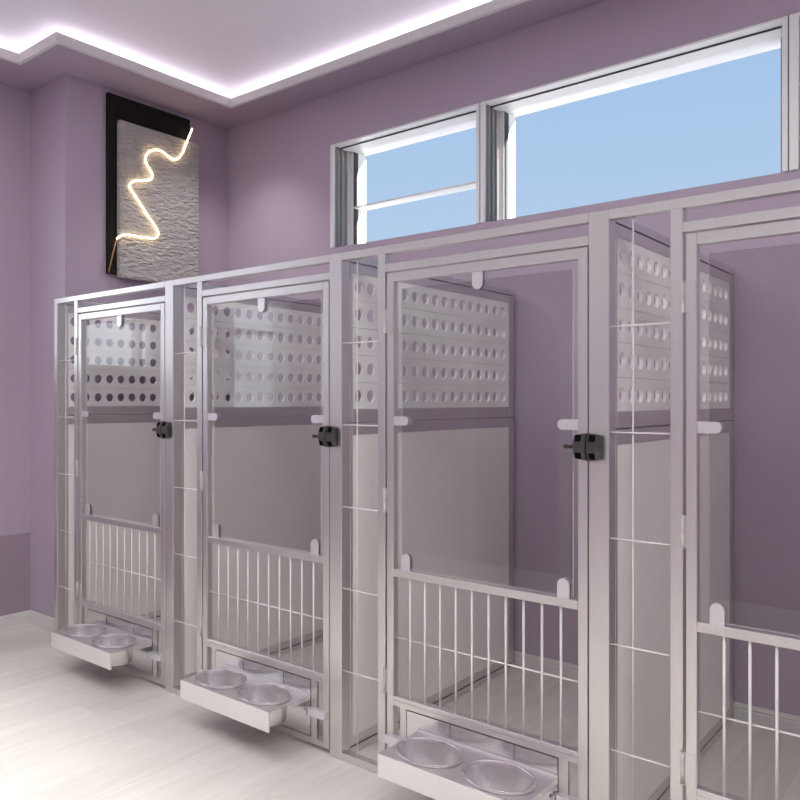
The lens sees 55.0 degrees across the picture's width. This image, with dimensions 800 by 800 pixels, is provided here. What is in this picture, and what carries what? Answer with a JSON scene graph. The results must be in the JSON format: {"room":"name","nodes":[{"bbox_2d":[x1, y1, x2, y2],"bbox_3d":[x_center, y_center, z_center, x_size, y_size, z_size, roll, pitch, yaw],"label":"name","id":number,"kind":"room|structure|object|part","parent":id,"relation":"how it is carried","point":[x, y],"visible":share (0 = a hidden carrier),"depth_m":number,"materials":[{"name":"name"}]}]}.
{"room":"dog kennel","nodes":[
{"label":"dog kennel","id":0,"kind":"room"},
{"bbox_2d":[0,82,29,535],"bbox_3d":[-3.495,-0.410,3.503,0.160,3.620,3.745,0,0,38],"label":"wall","id":1,"kind":"structure","parent":0,"point":[14,101],"depth_m":4.77,"materials":[{"name":"purple paint"}]},
{"bbox_2d":[0,532,29,615],"bbox_3d":[-3.431,1.081,3.452,0.004,0.497,3.545,0,0,38],"label":"trim","id":2,"kind":"structure","parent":1,"relation":"attached to","point":[14,549],"depth_m":4.76,"materials":[{"name":"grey paint"}]},
{"bbox_2d":[0,610,29,629],"bbox_3d":[-3.427,1.360,3.449,0.014,0.080,3.545,0,0,38],"label":"baseboard","id":3,"kind":"structure","parent":1,"relation":"attached to","point":[20,618],"depth_m":4.75,"materials":[{"name":"grey paint"}]},
{"bbox_2d":[30,73,226,617],"bbox_3d":[-1.697,-0.410,5.291,0.435,3.620,1.492,0,0,38],"label":"wall","id":4,"kind":"structure","parent":0,"point":[68,112],"depth_m":4.74,"materials":[{"name":"purple paint"}]},
{"bbox_2d":[29,610,53,631],"bbox_3d":[-2.154,1.360,4.693,0.435,0.080,0.014,0,0,38],"label":"baseboard","id":5,"kind":"structure","parent":4,"relation":"attached to","point":[40,620],"depth_m":4.72,"materials":[{"name":"grey paint"}]},
{"bbox_2d":[106,92,198,282],"bbox_3d":[-1.597,-1.335,4.998,0.081,1.140,0.669,0,0,38],"label":"wall art","id":6,"kind":"object","parent":4,"relation":"attached to","point":[152,162],"visible":0.98,"depth_m":4.95,"materials":[{"name":"grey paint"}]},
{"bbox_3d":[-1.772,-0.889,4.739,0.053,0.207,0.009,0,0,-20],"label":"rod","id":7,"kind":"part","parent":6,"relation":"part of","materials":[{"name":"gold metal"}]},
{"bbox_2d":[0,0,528,108],"bbox_3d":[0.139,-1.970,1.326,7.566,0.055,4.386,0,0,38],"label":"trim","id":8,"kind":"structure","parent":4,"relation":"attached to","point":[493,6],"depth_m":4.39,"materials":[{"name":"white paint"}]},
{"bbox_2d":[0,0,491,98],"bbox_3d":[0.168,-2.105,1.366,8.435,0.100,4.950,0,0,38],"label":"ceiling","id":9,"kind":"structure","parent":0,"point":[230,49],"depth_m":4.24,"materials":[{"name":"white paint"}]},
{"bbox_2d":[0,0,604,128],"bbox_3d":[0.168,-1.953,1.366,8.235,0.020,4.750,0,0,38],"label":"ceiling","id":10,"kind":"structure","parent":0,"point":[59,60],"depth_m":4.53,"materials":[{"name":"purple paint"}]},
{"bbox_2d":[0,623,799,799],"bbox_3d":[0.168,1.440,1.366,8.435,0.080,4.950,0,0,38],"label":"floor","id":11,"kind":"structure","parent":0,"point":[72,727],"depth_m":3.13,"materials":[{"name":"white wood"}]},
{"bbox_2d":[51,281,240,684],"bbox_3d":[-1.215,0.413,4.472,1.078,1.973,1.552,0,0,38],"label":"kennel","id":12,"kind":"object","parent":11,"relation":"on","point":[109,469],"visible":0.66,"depth_m":4.41,"materials":[{"name":"white metal"}]},
{"bbox_3d":[-1.935,0.413,4.375,0.035,1.973,0.050,0,0,38],"label":"post","id":13,"kind":"part","parent":12,"relation":"part of","materials":[{"name":"metal"}]},
{"bbox_3d":[-1.768,0.428,4.233,0.036,1.944,0.035,0,0,38],"label":"post","id":14,"kind":"part","parent":12,"relation":"part of","materials":[{"name":"metal"}]},
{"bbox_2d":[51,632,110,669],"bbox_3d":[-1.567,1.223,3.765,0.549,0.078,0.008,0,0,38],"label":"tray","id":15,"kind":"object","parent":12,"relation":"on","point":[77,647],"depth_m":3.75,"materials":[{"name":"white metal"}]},
{"bbox_2d":[62,624,105,637],"bbox_3d":[-1.613,1.225,3.933,0.254,0.104,0.192,0,0,38],"label":"bowl","id":16,"kind":"object","parent":12,"relation":"in","point":[77,630],"visible":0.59,"depth_m":4.01,"materials":[{"name":"metal"}]},
{"bbox_2d":[52,620,151,653],"bbox_3d":[-1.498,1.190,3.852,0.549,0.028,0.222,0,0,38],"label":"tray","id":17,"kind":"object","parent":12,"relation":"on","point":[144,640],"depth_m":3.81,"materials":[{"name":"white metal"}]},
{"bbox_3d":[-1.524,-0.558,4.039,1.026,0.029,0.035,0,0,38],"label":"rail","id":18,"kind":"part","parent":12,"relation":"part of","materials":[{"name":"metal"}]},
{"bbox_2d":[91,633,136,666],"bbox_3d":[-1.402,1.225,3.765,0.254,0.104,0.192,0,0,38],"label":"bowl","id":19,"kind":"object","parent":12,"relation":"in","point":[111,640],"visible":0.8,"depth_m":3.79,"materials":[{"name":"metal"}]},
{"bbox_3d":[-1.530,-0.559,4.900,0.053,0.027,1.274,0,0,38],"label":"rail","id":20,"kind":"part","parent":12,"relation":"part of","materials":[{"name":"metal"}]},
{"bbox_3d":[-1.527,0.735,4.873,0.013,1.191,1.206,0,0,38],"label":"solid panel","id":21,"kind":"part","parent":12,"relation":"part of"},
{"bbox_3d":[-1.438,-0.489,3.971,0.807,0.029,0.035,0,0,38],"label":"head rail","id":22,"kind":"part","parent":12,"relation":"part of","materials":[{"name":"metal"}]},
{"bbox_3d":[-1.438,0.455,3.968,0.794,1.847,0.030,0,0,38],"label":"door","id":23,"kind":"part","parent":12,"relation":"part of","materials":[{"name":"metal"}]},
{"bbox_3d":[-1.436,0.103,3.967,0.680,1.023,0.006,0,0,38],"label":"glass pane","id":24,"kind":"part","parent":12,"relation":"part of","materials":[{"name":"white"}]},
{"bbox_3d":[-1.530,0.729,4.900,0.053,1.275,1.274,0,0,38],"label":"partition frame","id":25,"kind":"part","parent":12,"relation":"part of","materials":[{"name":"metal"}]},
{"bbox_3d":[-1.527,-0.234,4.873,0.013,0.537,1.206,0,0,38],"label":"perforated panel","id":26,"kind":"part","parent":12,"relation":"part of","materials":[{"name":"white metal"}]},
{"bbox_3d":[-1.530,-0.227,4.900,0.053,0.628,1.274,0,0,38],"label":"partition frame","id":27,"kind":"part","parent":12,"relation":"part of","materials":[{"name":"metal"}]},
{"bbox_2d":[161,255,356,748],"bbox_3d":[-0.364,0.413,3.798,1.088,1.972,1.552,0,0,38],"label":"kennel","id":28,"kind":"object","parent":11,"relation":"on","point":[247,497],"visible":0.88,"depth_m":3.77,"materials":[{"name":"white metal"}]},
{"bbox_3d":[-1.092,0.413,3.706,0.065,1.973,0.050,0,0,38],"label":"post","id":29,"kind":"part","parent":28,"relation":"part of","materials":[{"name":"metal"}]},
{"bbox_3d":[-0.999,1.385,3.623,0.183,0.029,0.035,0,0,38],"label":"rail","id":30,"kind":"part","parent":28,"relation":"part of","materials":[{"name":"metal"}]},
{"bbox_3d":[-0.913,0.428,3.555,0.036,1.944,0.035,0,0,38],"label":"post","id":31,"kind":"part","parent":28,"relation":"part of","materials":[{"name":"metal"}]},
{"bbox_2d":[194,669,246,688],"bbox_3d":[-0.759,1.225,3.255,0.254,0.104,0.192,0,0,38],"label":"bowl","id":32,"kind":"object","parent":28,"relation":"in","point":[211,678],"visible":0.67,"depth_m":3.33,"materials":[{"name":"metal"}]},
{"bbox_2d":[182,664,310,712],"bbox_3d":[-0.643,1.190,3.174,0.549,0.028,0.222,0,0,38],"label":"tray","id":33,"kind":"object","parent":28,"relation":"on","point":[300,693],"depth_m":3.13,"materials":[{"name":"white metal"}]},
{"bbox_3d":[-0.669,-0.558,3.361,1.026,0.029,0.035,0,0,38],"label":"rail","id":34,"kind":"part","parent":28,"relation":"part of","materials":[{"name":"metal"}]},
{"bbox_3d":[-0.672,0.735,4.195,0.013,1.191,1.206,0,0,38],"label":"solid panel","id":35,"kind":"part","parent":28,"relation":"part of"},
{"bbox_3d":[-0.672,-0.234,4.195,0.013,0.537,1.206,0,0,38],"label":"perforated panel","id":36,"kind":"part","parent":28,"relation":"part of","materials":[{"name":"white metal"}]},
{"bbox_2d":[236,683,291,725],"bbox_3d":[-0.547,1.225,3.087,0.254,0.104,0.192,0,0,38],"label":"bowl","id":37,"kind":"object","parent":28,"relation":"in","point":[253,693],"visible":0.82,"depth_m":3.15,"materials":[{"name":"metal"}]},
{"bbox_3d":[-0.583,-0.489,3.293,0.807,0.029,0.035,0,0,38],"label":"head rail","id":38,"kind":"part","parent":28,"relation":"part of","materials":[{"name":"metal"}]},
{"bbox_3d":[-0.583,0.455,3.290,0.794,1.847,0.030,0,0,38],"label":"door","id":39,"kind":"part","parent":28,"relation":"part of","materials":[{"name":"metal"}]},
{"bbox_3d":[-0.675,0.729,4.222,0.053,1.275,1.274,0,0,38],"label":"partition frame","id":40,"kind":"part","parent":28,"relation":"part of","materials":[{"name":"metal"}]},
{"bbox_3d":[-0.581,0.103,3.289,0.680,1.023,0.006,0,0,38],"label":"glass pane","id":41,"kind":"part","parent":28,"relation":"part of","materials":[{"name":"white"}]},
{"bbox_3d":[-0.675,-0.559,4.222,0.053,0.027,1.274,0,0,38],"label":"rail","id":42,"kind":"part","parent":28,"relation":"part of","materials":[{"name":"metal"}]},
{"bbox_3d":[-0.675,-0.227,4.222,0.053,0.628,1.274,0,0,38],"label":"partition frame","id":43,"kind":"part","parent":28,"relation":"part of","materials":[{"name":"metal"}]},
{"bbox_3d":[-0.675,1.385,4.222,0.053,0.029,1.274,0,0,38],"label":"rail","id":44,"kind":"part","parent":28,"relation":"part of","materials":[{"name":"metal"}]},
{"bbox_2d":[326,213,588,799],"bbox_3d":[0.490,0.413,3.120,1.088,1.972,1.552,0,0,38],"label":"kennel","id":45,"kind":"object","parent":11,"relation":"on","point":[423,593],"visible":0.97,"depth_m":3.06,"materials":[{"name":"white metal"}]},
{"bbox_3d":[-0.237,0.413,3.028,0.065,1.973,0.050,0,0,38],"label":"post","id":46,"kind":"part","parent":45,"relation":"part of","materials":[{"name":"metal"}]},
{"bbox_3d":[-0.144,1.385,2.945,0.183,0.029,0.035,0,0,38],"label":"rail","id":47,"kind":"part","parent":45,"relation":"part of","materials":[{"name":"metal"}]},
{"bbox_3d":[-0.059,0.428,2.877,0.036,1.944,0.035,0,0,38],"label":"post","id":48,"kind":"part","parent":45,"relation":"part of","materials":[{"name":"metal"}]},
{"bbox_2d":[394,737,463,767],"bbox_3d":[0.096,1.225,2.577,0.254,0.104,0.192,0,0,38],"label":"bowl","id":49,"kind":"object","parent":45,"relation":"in","point":[428,752],"visible":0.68,"depth_m":2.65,"materials":[{"name":"metal"}]},
{"bbox_3d":[0.182,0.735,3.517,0.013,1.191,1.206,0,0,38],"label":"solid panel","id":50,"kind":"part","parent":45,"relation":"part of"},
{"bbox_3d":[0.182,-0.234,3.517,0.013,0.537,1.206,0,0,38],"label":"perforated panel","id":51,"kind":"part","parent":45,"relation":"part of","materials":[{"name":"white metal"}]},
{"bbox_3d":[0.180,1.385,3.544,0.053,0.029,1.274,0,0,38],"label":"rail","id":52,"kind":"part","parent":45,"relation":"part of","materials":[{"name":"metal"}]},
{"bbox_3d":[0.180,-0.559,3.544,0.053,0.027,1.274,0,0,38],"label":"rail","id":53,"kind":"part","parent":45,"relation":"part of","materials":[{"name":"metal"}]},
{"bbox_3d":[0.180,0.729,3.544,0.053,1.275,1.274,0,0,38],"label":"partition frame","id":54,"kind":"part","parent":45,"relation":"part of","materials":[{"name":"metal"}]},
{"bbox_3d":[0.180,-0.227,3.544,0.053,0.628,1.274,0,0,38],"label":"partition frame","id":55,"kind":"part","parent":45,"relation":"part of","materials":[{"name":"metal"}]},
{"bbox_3d":[0.186,-0.558,2.683,1.026,0.029,0.035,0,0,38],"label":"rail","id":56,"kind":"part","parent":45,"relation":"part of","materials":[{"name":"metal"}]},
{"bbox_2d":[379,728,557,799],"bbox_3d":[0.211,1.190,2.496,0.549,0.028,0.222,0,0,38],"label":"tray","id":57,"kind":"object","parent":45,"relation":"on","point":[451,780],"depth_m":2.47,"materials":[{"name":"white metal"}]},
{"bbox_3d":[0.272,-0.489,2.615,0.807,0.029,0.035,0,0,38],"label":"head rail","id":58,"kind":"part","parent":45,"relation":"part of","materials":[{"name":"metal"}]},
{"bbox_3d":[0.274,0.103,2.611,0.680,1.023,0.006,0,0,38],"label":"glass pane","id":59,"kind":"part","parent":45,"relation":"part of","materials":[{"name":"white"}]},
{"bbox_2d":[460,759,536,794],"bbox_3d":[0.308,1.225,2.409,0.254,0.104,0.192,0,0,38],"label":"bowl","id":60,"kind":"object","parent":45,"relation":"in","point":[490,775],"visible":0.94,"depth_m":2.48,"materials":[{"name":"metal"}]},
{"bbox_2d":[586,179,799,799],"bbox_3d":[1.432,0.413,2.499,1.156,1.973,1.355,0,0,38],"label":"kennel","id":61,"kind":"object","parent":11,"relation":"on","point":[662,632],"visible":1,"depth_m":2.35,"materials":[{"name":"white metal"}]},
{"bbox_3d":[0.618,0.413,2.350,0.065,1.973,0.050,0,0,38],"label":"post","id":62,"kind":"part","parent":61,"relation":"part of","materials":[{"name":"metal"}]},
{"bbox_3d":[1.037,0.735,2.839,0.013,1.191,1.206,0,0,38],"label":"solid panel","id":63,"kind":"part","parent":61,"relation":"part of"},
{"bbox_3d":[1.037,-0.234,2.839,0.013,0.537,1.206,0,0,38],"label":"perforated panel","id":64,"kind":"part","parent":61,"relation":"part of","materials":[{"name":"white metal"}]},
{"bbox_3d":[1.034,-0.559,2.866,0.053,0.027,1.274,0,0,38],"label":"rail","id":65,"kind":"part","parent":61,"relation":"part of","materials":[{"name":"metal"}]},
{"bbox_3d":[1.034,0.729,2.866,0.053,1.275,1.274,0,0,38],"label":"partition frame","id":66,"kind":"part","parent":61,"relation":"part of","materials":[{"name":"metal"}]},
{"bbox_3d":[1.034,-0.227,2.866,0.053,0.628,1.274,0,0,38],"label":"partition frame","id":67,"kind":"part","parent":61,"relation":"part of","materials":[{"name":"metal"}]},
{"bbox_3d":[0.796,0.428,2.199,0.036,1.944,0.035,0,0,38],"label":"post","id":68,"kind":"part","parent":61,"relation":"part of","materials":[{"name":"metal"}]},
{"bbox_3d":[1.034,1.385,2.866,0.053,0.029,1.274,0,0,38],"label":"rail","id":69,"kind":"part","parent":61,"relation":"part of","materials":[{"name":"metal"}]},
{"bbox_3d":[1.040,-0.558,2.005,1.026,0.029,0.035,0,0,38],"label":"rail","id":70,"kind":"part","parent":61,"relation":"part of","materials":[{"name":"metal"}]},
{"bbox_3d":[1.126,-0.489,1.937,0.807,0.029,0.035,0,0,38],"label":"head rail","id":71,"kind":"part","parent":61,"relation":"part of","materials":[{"name":"metal"}]},
{"bbox_3d":[1.126,0.455,1.934,0.794,1.847,0.030,0,0,38],"label":"door","id":72,"kind":"part","parent":61,"relation":"part of","materials":[{"name":"metal"}]},
{"bbox_3d":[1.129,0.103,1.933,0.680,1.023,0.006,0,0,38],"label":"glass pane","id":73,"kind":"part","parent":61,"relation":"part of","materials":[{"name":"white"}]},
{"bbox_2d":[227,0,799,715],"bbox_3d":[1.896,-0.410,3.211,7.820,3.620,0.287,0,0,38],"label":"wall","id":74,"kind":"structure","parent":0,"point":[278,163],"depth_m":3.90,"materials":[{"name":"purple paint"}]},
{"bbox_2d":[330,103,479,247],"bbox_3d":[0.088,-1.288,4.636,1.120,0.652,0.299,0,0,38],"label":"window","id":75,"kind":"structure","parent":74,"relation":"in","point":[348,206],"depth_m":4.85,"materials":[{"name":"white"}]},
{"bbox_2d":[480,15,788,222],"bbox_3d":[1.124,-1.288,3.814,1.529,0.652,0.299,0,0,38],"label":"window","id":76,"kind":"structure","parent":74,"relation":"in","point":[497,115],"depth_m":3.88,"materials":[{"name":"white"}]},
{"bbox_2d":[512,650,799,734],"bbox_3d":[1.810,1.360,3.087,7.800,0.080,0.014,0,0,38],"label":"baseboard","id":77,"kind":"structure","parent":74,"relation":"attached to","point":[790,723],"depth_m":3.35,"materials":[{"name":"grey paint"}]},
{"bbox_2d":[789,12,799,170],"bbox_3d":[2.174,-1.288,2.981,1.158,0.652,0.298,0,0,38],"label":"window","id":78,"kind":"structure","parent":74,"relation":"in","point":[794,19],"depth_m":3.21,"materials":[{"name":"white"}]}
]}

